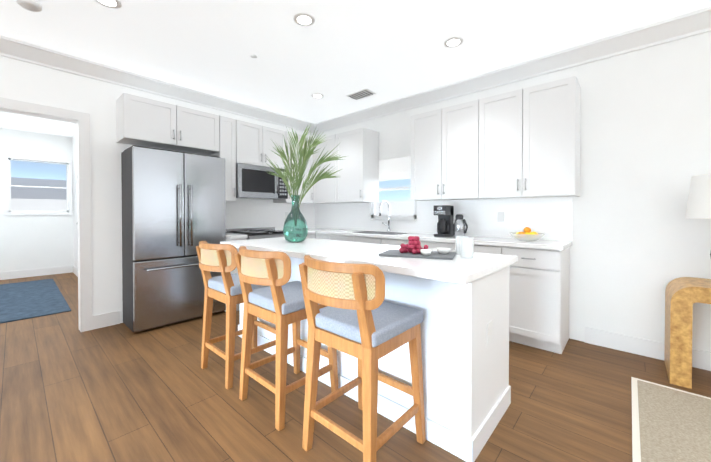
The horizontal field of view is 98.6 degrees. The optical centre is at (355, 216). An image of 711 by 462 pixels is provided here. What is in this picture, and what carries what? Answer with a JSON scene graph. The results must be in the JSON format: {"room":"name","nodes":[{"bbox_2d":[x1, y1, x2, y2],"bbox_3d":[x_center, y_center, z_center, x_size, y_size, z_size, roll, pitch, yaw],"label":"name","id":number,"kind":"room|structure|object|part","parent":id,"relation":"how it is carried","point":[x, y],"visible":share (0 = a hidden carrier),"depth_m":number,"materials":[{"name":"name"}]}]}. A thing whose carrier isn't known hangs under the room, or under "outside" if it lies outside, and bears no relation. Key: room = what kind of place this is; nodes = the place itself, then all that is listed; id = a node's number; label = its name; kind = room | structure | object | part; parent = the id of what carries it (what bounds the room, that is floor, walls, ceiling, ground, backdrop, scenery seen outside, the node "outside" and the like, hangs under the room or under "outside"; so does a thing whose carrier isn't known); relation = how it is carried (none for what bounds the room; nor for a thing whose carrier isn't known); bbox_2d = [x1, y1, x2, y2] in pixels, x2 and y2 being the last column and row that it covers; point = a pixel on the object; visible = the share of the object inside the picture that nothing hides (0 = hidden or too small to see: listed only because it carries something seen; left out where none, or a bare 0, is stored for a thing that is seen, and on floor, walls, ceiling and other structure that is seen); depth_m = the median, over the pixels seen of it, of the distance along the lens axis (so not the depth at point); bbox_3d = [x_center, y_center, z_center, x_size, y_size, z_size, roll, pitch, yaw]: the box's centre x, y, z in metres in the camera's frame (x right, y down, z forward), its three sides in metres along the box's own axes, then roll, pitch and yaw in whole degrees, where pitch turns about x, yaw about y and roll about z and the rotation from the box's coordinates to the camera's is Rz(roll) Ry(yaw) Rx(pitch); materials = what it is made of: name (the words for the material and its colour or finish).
{"room":"kitchen","nodes":[
{"label":"kitchen","id":0,"kind":"room"},
{"bbox_2d":[0,127,73,271],"bbox_3d":[-5.544,-0.231,6.413,0.120,2.720,5.130,1,1,42],"label":"wall","id":1,"kind":"structure","parent":0,"point":[27,242],"depth_m":5.76,"materials":[{"name":"paint"}]},
{"bbox_2d":[0,265,71,279],"bbox_3d":[-6.398,1.071,5.372,0.014,0.140,2.139,1,1,42],"label":"baseboard","id":2,"kind":"structure","parent":1,"relation":"attached to","point":[62,269],"depth_m":5.76,"materials":[{"name":"white paint"}]},
{"bbox_2d":[3,153,72,215],"bbox_3d":[-6.019,-0.569,5.828,0.086,1.110,0.910,1,1,42],"label":"window","id":3,"kind":"structure","parent":1,"relation":"in","point":[7,159],"depth_m":5.73,"materials":[{"name":"white paint"}]},
{"bbox_2d":[72,132,76,267],"bbox_3d":[-4.114,-0.213,4.831,4.120,2.720,0.120,1,1,42],"label":"wall","id":4,"kind":"structure","parent":0,"point":[74,138],"depth_m":5.98,"materials":[{"name":"paint"}]},
{"bbox_2d":[72,265,76,275],"bbox_3d":[-5.455,1.065,5.955,0.600,0.140,0.014,1,1,42],"label":"baseboard","id":5,"kind":"structure","parent":4,"relation":"attached to","point":[74,269],"depth_m":5.99,"materials":[{"name":"white paint"}]},
{"bbox_2d":[76,162,77,276],"bbox_3d":[-4.839,0.076,5.390,1.060,2.130,0.017,1,1,42],"label":"door frame","id":6,"kind":"structure","parent":4,"relation":"attached to","point":[76,221],"depth_m":5.69,"materials":[{"name":"white paint"}]},
{"bbox_2d":[0,56,314,329],"bbox_3d":[-3.018,-0.192,2.877,0.120,2.720,6.790,1,1,42],"label":"wall","id":7,"kind":"structure","parent":0,"point":[39,84],"depth_m":3.18,"materials":[{"name":"paint"}]},
{"bbox_2d":[0,97,91,331],"bbox_3d":[-3.315,0.067,2.548,0.156,2.210,1.680,1,1,42],"label":"door frame","id":8,"kind":"structure","parent":7,"relation":"attached to","point":[84,132],"depth_m":3.08,"materials":[{"name":"white paint"}]},
{"bbox_2d":[111,311,119,320],"bbox_3d":[-3.534,1.084,4.235,2.440,0.140,0.014,1,1,42],"label":"baseboard","id":9,"kind":"structure","parent":7,"relation":"attached to","point":[116,313],"depth_m":3.29,"materials":[{"name":"white paint"}]},
{"bbox_2d":[0,35,315,133],"bbox_3d":[-2.940,-1.477,2.785,0.100,0.145,6.540,1,1,42],"label":"crown molding","id":10,"kind":"structure","parent":7,"relation":"attached to","point":[12,48],"depth_m":3.34,"materials":[{"name":"white paint"}]},
{"bbox_2d":[116,93,219,155],"bbox_3d":[-2.117,-1.014,3.514,0.348,0.450,0.955,1,1,42],"label":"upper cabinet","id":11,"kind":"object","parent":7,"relation":"attached to","point":[140,121],"depth_m":3.34,"materials":[{"name":"white paint"}]},
{"bbox_2d":[216,115,243,203],"bbox_3d":[-1.706,-0.719,3.976,0.348,1.050,0.269,1,1,42],"label":"upper cabinet","id":12,"kind":"object","parent":7,"relation":"attached to","point":[231,130],"depth_m":3.87,"materials":[{"name":"white paint"}]},
{"bbox_2d":[244,121,283,167],"bbox_3d":[-1.402,-0.967,4.314,0.348,0.560,0.760,1,1,42],"label":"upper cabinet","id":13,"kind":"object","parent":7,"relation":"attached to","point":[258,139],"depth_m":4.19,"materials":[{"name":"white paint"}]},
{"bbox_2d":[236,163,287,199],"bbox_3d":[-1.367,-0.463,4.288,0.443,0.439,0.756,1,1,42],"label":"over-the-range microwave","id":14,"kind":"object","parent":13,"relation":"attached to","point":[256,182],"visible":0.75,"depth_m":4.11,"materials":[{"name":"silver metal"}]},
{"bbox_2d":[268,131,311,203],"bbox_3d":[-0.978,-0.727,4.760,0.388,1.050,0.582,1,1,42],"label":"upper cabinet","id":15,"kind":"object","parent":7,"relation":"attached to","point":[307,199],"depth_m":4.67,"materials":[{"name":"white paint"}]},
{"bbox_2d":[225,202,314,229],"bbox_3d":[-1.319,0.009,4.679,0.008,0.418,1.818,1,1,42],"label":"backsplash","id":16,"kind":"structure","parent":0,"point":[238,214],"depth_m":4.58,"materials":[{"name":"tile"}]},
{"bbox_2d":[315,203,369,230],"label":"backsplash","id":17,"kind":"structure","parent":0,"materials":[{"name":"white tile"}]},
{"bbox_2d":[0,272,710,461],"bbox_3d":[-1.648,1.231,1.747,12.170,0.100,6.910,1,1,42],"label":"floor","id":18,"kind":"structure","parent":0,"point":[71,392],"depth_m":1.92,"materials":[{"name":"brown wood"}]},
{"bbox_2d":[0,279,70,323],"bbox_3d":[-4.957,1.149,4.077,2.690,0.012,1.470,1,1,42],"label":"rug","id":19,"kind":"object","parent":18,"relation":"on","point":[28,299],"visible":1,"depth_m":4.14,"materials":[{"name":"blue fabric"}]},
{"bbox_2d":[121,145,225,331],"bbox_3d":[-2.016,0.225,3.461,0.561,1.875,0.910,1,1,42],"label":"fridge","id":20,"kind":"object","parent":18,"relation":"on","point":[173,209],"visible":0.9,"depth_m":3.21,"materials":[{"name":"grey metal"}]},
{"bbox_2d":[196,241,275,388],"bbox_3d":[-0.900,0.682,2.359,0.512,0.986,0.537,1,1,42],"label":"bar stool","id":21,"kind":"object","parent":18,"relation":"on","point":[225,287],"visible":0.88,"depth_m":2.15,"materials":[{"name":"brown wood"}]},
{"bbox_2d":[208,273,267,295],"bbox_3d":[-0.869,0.510,2.393,0.434,0.077,0.430,1,1,42],"label":"cushion","id":22,"kind":"object","parent":21,"relation":"on","point":[216,285],"depth_m":2.21,"materials":[{"name":"fabric"}]},
{"bbox_2d":[225,236,247,311],"bbox_3d":[-1.625,0.712,3.881,0.618,0.890,0.200,1,1,42],"label":"base cabinet","id":23,"kind":"object","parent":18,"relation":"on","point":[228,238],"depth_m":3.66,"materials":[{"name":"white paint"}]},
{"bbox_2d":[275,228,311,235],"bbox_3d":[-0.935,0.239,4.637,0.636,0.040,0.315,1,1,42],"label":"countertop","id":24,"kind":"structure","parent":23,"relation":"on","point":[309,233],"depth_m":4.52,"materials":[{"name":"white stone"}]},
{"bbox_2d":[226,227,283,239],"bbox_3d":[-1.260,0.664,4.205,0.701,0.980,0.756,1,1,42],"label":"range","id":25,"kind":"object","parent":18,"relation":"on","point":[261,232],"visible":0.12,"depth_m":4.10,"materials":[{"name":"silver metal"}]},
{"bbox_2d":[234,246,338,430],"bbox_3d":[-0.454,0.687,1.966,0.512,0.986,0.537,1,1,42],"label":"bar stool","id":26,"kind":"object","parent":18,"relation":"on","point":[278,302],"visible":0.92,"depth_m":1.79,"materials":[{"name":"brown wood"}]},
{"bbox_2d":[248,281,318,314],"bbox_3d":[-0.422,0.514,2.000,0.434,0.077,0.430,1,1,42],"label":"cushion","id":27,"kind":"object","parent":26,"relation":"on","point":[261,299],"depth_m":1.83,"materials":[{"name":"fabric"}]},
{"bbox_2d":[332,236,375,243],"bbox_3d":[0.148,0.708,4.253,1.037,0.890,0.518,1,1,42],"label":"base cabinet","id":28,"kind":"object","parent":18,"relation":"on","point":[364,239],"depth_m":4.01,"materials":[{"name":"white paint"}]},
{"bbox_2d":[299,255,425,461],"bbox_3d":[0.026,0.691,1.550,0.512,0.986,0.537,1,1,42],"label":"bar stool","id":29,"kind":"object","parent":18,"relation":"on","point":[363,321],"visible":1,"depth_m":1.41,"materials":[{"name":"brown wood"}]},
{"bbox_2d":[315,301,423,347],"bbox_3d":[0.058,0.519,1.583,0.434,0.077,0.430,1,1,42],"label":"cushion","id":30,"kind":"object","parent":29,"relation":"on","point":[392,321],"depth_m":1.45,"materials":[{"name":"fabric"}]},
{"bbox_2d":[238,257,510,461],"bbox_3d":[-0.084,0.728,2.447,2.284,0.890,0.632,1,1,42],"label":"kitchen island","id":31,"kind":"object","parent":18,"relation":"on","point":[461,303],"depth_m":1.62,"materials":[{"name":"white paint"}]},
{"bbox_2d":[220,237,517,284],"bbox_3d":[-0.127,0.264,2.394,2.340,0.040,0.820,1,1,42],"label":"island countertop","id":32,"kind":"structure","parent":31,"relation":"on","point":[459,270],"depth_m":1.80,"materials":[{"name":"white stone"}]},
{"bbox_2d":[266,125,345,241],"bbox_3d":[-0.450,-0.317,2.866,0.751,1.110,0.697,1,1,42],"label":"vase","id":33,"kind":"object","parent":32,"relation":"on","point":[295,227],"visible":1,"depth_m":2.79,"materials":[{"name":"teal glass"}]},
{"bbox_3d":[-0.554,0.023,2.828,0.230,0.430,0.230,1,1,42],"label":"glass","id":34,"kind":"part","parent":33,"relation":"part of","materials":[{"name":"teal glass"}]},
{"bbox_2d":[379,236,455,259],"bbox_3d":[0.401,0.188,1.948,0.440,0.119,0.280,0,1,22],"label":"serving tray","id":35,"kind":"object","parent":32,"relation":"on","point":[412,248],"visible":1,"depth_m":1.91,"materials":[{"name":"grey stone"}]},
{"bbox_2d":[456,236,473,258],"bbox_3d":[0.663,0.189,1.821,0.079,0.120,0.079,0,1,30],"label":"drink glass","id":36,"kind":"object","parent":32,"relation":"on","point":[463,242],"depth_m":1.83,"materials":[{"name":"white glass"}]},
{"bbox_2d":[376,240,447,248],"bbox_3d":[0.834,0.715,3.639,1.037,0.890,0.518,1,1,42],"label":"base cabinet","id":37,"kind":"object","parent":18,"relation":"on","point":[387,242],"depth_m":3.50,"materials":[{"name":"white paint"}]},
{"bbox_2d":[448,244,569,353],"bbox_3d":[1.499,0.722,3.044,0.979,0.890,0.518,1,1,42],"label":"base cabinet","id":38,"kind":"object","parent":18,"relation":"on","point":[539,280],"depth_m":2.67,"materials":[{"name":"white paint"}]},
{"bbox_2d":[308,228,571,251],"bbox_3d":[0.493,0.247,3.931,3.707,0.040,0.535,1,1,42],"label":"countertop","id":39,"kind":"structure","parent":38,"relation":"on","point":[504,241],"depth_m":3.22,"materials":[{"name":"white stone"}]},
{"bbox_2d":[434,205,453,236],"bbox_3d":[0.995,0.056,3.446,0.156,0.350,0.193,1,1,42],"label":"coffee maker","id":40,"kind":"object","parent":39,"relation":"on","point":[445,214],"visible":1,"depth_m":3.39,"materials":[{"name":"black plastic"}]},
{"bbox_2d":[453,214,467,237],"bbox_3d":[1.137,0.107,3.301,0.155,0.252,0.124,1,1,42],"label":"carafe","id":41,"kind":"object","parent":39,"relation":"on","point":[460,223],"visible":0.85,"depth_m":3.27,"materials":[{"name":"clear glass"}]},
{"bbox_2d":[510,227,543,241],"bbox_3d":[1.617,0.171,2.886,0.300,0.134,0.300,1,1,42],"label":"fruit bowl","id":42,"kind":"object","parent":39,"relation":"on","point":[527,234],"visible":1,"depth_m":2.85,"materials":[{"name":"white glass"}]},
{"bbox_3d":[1.617,0.200,2.886,0.300,0.075,0.300,1,1,42],"label":"glass","id":43,"kind":"part","parent":42,"relation":"part of","materials":[{"name":"white"}]},
{"bbox_2d":[631,377,710,461],"bbox_3d":[2.283,1.190,0.223,3.080,0.014,2.585,1,1,42],"label":"rug","id":44,"kind":"object","parent":18,"relation":"on","point":[670,424],"visible":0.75,"depth_m":1.71,"materials":[{"name":"beige carpet"}]},
{"bbox_2d":[664,277,710,388],"bbox_3d":[2.838,0.830,1.874,1.300,0.700,0.430,1,1,42],"label":"console table","id":45,"kind":"object","parent":18,"relation":"on","point":[683,295],"visible":0.94,"depth_m":2.12,"materials":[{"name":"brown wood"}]},
{"bbox_2d":[686,174,710,256],"bbox_3d":[2.567,0.096,2.088,0.430,0.760,0.430,1,1,42],"label":"table lamp","id":46,"kind":"object","parent":45,"relation":"on","point":[699,203],"visible":1,"depth_m":2.10,"materials":[{"name":"white fabric"}]},
{"bbox_3d":[2.567,-0.134,2.085,0.430,0.300,0.430,1,1,42],"label":"lamp shade","id":47,"kind":"part","parent":46,"relation":"part of","materials":[{"name":"white fabric"}]},
{"bbox_2d":[0,0,710,136],"bbox_3d":[-1.648,-1.589,1.716,12.170,0.100,6.910,1,1,42],"label":"ceiling","id":48,"kind":"structure","parent":0,"point":[336,52],"depth_m":2.68,"materials":[{"name":"paint"}]},
{"bbox_2d":[16,0,41,11],"bbox_3d":[-2.363,-1.527,2.215,0.130,0.034,0.130,1,1,42],"label":"smoke detector","id":49,"kind":"object","parent":48,"relation":"attached to","point":[32,5],"visible":0.98,"depth_m":2.20,"materials":[{"name":"white paint"}]},
{"bbox_2d":[95,0,121,8],"bbox_3d":[-1.781,-1.542,2.191,0.170,0.004,0.170,1,1,42],"label":"recessed light","id":50,"kind":"object","parent":48,"relation":"in","point":[115,4],"visible":1,"depth_m":2.21,"materials":[{"name":"white paint"}]},
{"bbox_2d":[293,13,314,25],"bbox_3d":[-0.405,-1.544,2.408,0.170,0.004,0.170,1,1,42],"label":"recessed light","id":51,"kind":"object","parent":48,"relation":"in","point":[303,19],"visible":1,"depth_m":2.40,"materials":[{"name":"white paint"}]},
{"bbox_2d":[311,93,323,97],"bbox_3d":[-0.491,-1.561,3.976,0.170,0.004,0.170,1,1,42],"label":"recessed light","id":52,"kind":"object","parent":48,"relation":"in","point":[316,95],"visible":1,"depth_m":3.95,"materials":[{"name":"white paint"}]},
{"bbox_2d":[346,89,375,99],"bbox_3d":[0.071,-1.557,3.929,0.340,0.011,0.200,1,1,42],"label":"ceiling vent","id":53,"kind":"object","parent":48,"relation":"in","point":[361,94],"visible":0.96,"depth_m":3.91,"materials":[{"name":"white metal"}]},
{"bbox_2d":[444,37,462,46],"bbox_3d":[0.874,-1.548,2.727,0.170,0.004,0.170,1,1,42],"label":"recessed light","id":54,"kind":"object","parent":48,"relation":"in","point":[453,41],"visible":1,"depth_m":2.72,"materials":[{"name":"white paint"}]},
{"bbox_2d":[370,220,416,232],"label":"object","id":55,"kind":"structure","parent":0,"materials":[{"name":"white tile"}]},
{"bbox_2d":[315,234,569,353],"bbox_3d":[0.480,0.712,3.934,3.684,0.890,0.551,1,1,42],"label":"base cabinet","id":56,"kind":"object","parent":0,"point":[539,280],"depth_m":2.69,"materials":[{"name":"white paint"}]},
{"bbox_2d":[312,76,580,234],"bbox_3d":[0.663,-0.487,3.822,3.429,1.430,0.454,1,1,42],"label":"upper cabinets","id":57,"kind":"object","parent":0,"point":[523,144],"depth_m":3.21,"materials":[{"name":"white paint"}]},
{"bbox_2d":[417,197,572,240],"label":"backsplash","id":58,"kind":"structure","parent":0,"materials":[{"name":"white tile"}]},
{"bbox_2d":[315,31,710,351],"bbox_3d":[2.196,-0.191,2.847,7.930,2.720,0.120,1,1,42],"label":"wall","id":59,"kind":"structure","parent":0,"point":[640,241],"depth_m":2.60,"materials":[{"name":"paint"}]},
{"bbox_2d":[312,133,339,203],"bbox_3d":[-0.370,-0.708,4.789,0.595,1.010,0.388,1,1,42],"label":"upper cabinet","id":60,"kind":"object","parent":59,"relation":"attached to","point":[327,190],"depth_m":4.64,"materials":[{"name":"white paint"}]},
{"bbox_2d":[340,128,378,203],"bbox_3d":[0.000,-0.704,4.485,0.595,1.010,0.348,1,1,42],"label":"upper cabinet","id":61,"kind":"object","parent":59,"relation":"attached to","point":[359,170],"depth_m":4.30,"materials":[{"name":"white paint"}]},
{"bbox_2d":[369,186,416,220],"bbox_3d":[0.526,-0.372,4.286,0.780,0.870,0.100,1,1,42],"label":"window","id":62,"kind":"structure","parent":59,"relation":"in","point":[374,216],"depth_m":4.26,"materials":[{"name":"glass"},{"name":"paint"}]},
{"bbox_2d":[379,156,410,180],"bbox_3d":[0.517,-0.654,4.273,0.760,0.295,0.022,1,1,42],"label":"window shade","id":63,"kind":"object","parent":59,"relation":"attached to","point":[394,169],"visible":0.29,"depth_m":4.24,"materials":[{"name":"white fabric"}]},
{"bbox_2d":[410,101,471,203],"bbox_3d":[1.095,-0.693,3.504,0.865,1.010,0.348,1,1,42],"label":"upper cabinet","id":64,"kind":"object","parent":59,"relation":"attached to","point":[441,139],"depth_m":3.39,"materials":[{"name":"white paint"}]},
{"bbox_2d":[316,6,710,133],"bbox_3d":[2.167,-1.476,2.710,7.809,0.145,0.100,1,1,42],"label":"crown molding","id":65,"kind":"structure","parent":59,"relation":"attached to","point":[692,23],"depth_m":2.95,"materials":[{"name":"white paint"}]},
{"bbox_2d":[472,76,580,199],"bbox_3d":[1.654,-0.688,3.004,0.866,1.010,0.348,1,1,42],"label":"upper cabinet","id":66,"kind":"object","parent":59,"relation":"attached to","point":[497,154],"depth_m":2.83,"materials":[{"name":"white paint"}]},
{"bbox_2d":[585,327,710,370],"bbox_3d":[3.615,1.114,1.500,4.000,0.140,0.014,1,1,42],"label":"baseboard","id":67,"kind":"structure","parent":59,"relation":"attached to","point":[701,359],"depth_m":2.59,"materials":[{"name":"white paint"}]},
{"label":"outside","id":68,"kind":"structure","parent":0,"visible":0},
{"bbox_2d":[11,160,66,210],"bbox_3d":[-9.319,-2.398,8.903,3.100,9.000,7.000,1,1,42],"label":"outside view","id":69,"kind":"structure","parent":68,"point":[25,173],"depth_m":9.05,"materials":[{"name":"blue"}]},
{"bbox_2d":[376,178,413,214],"bbox_3d":[2.099,-1.365,5.927,5.000,7.000,0.600,1,1,42],"label":"outside view","id":70,"kind":"object","parent":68,"point":[400,202],"depth_m":7.01,"materials":[{"name":"blue"}]}
]}

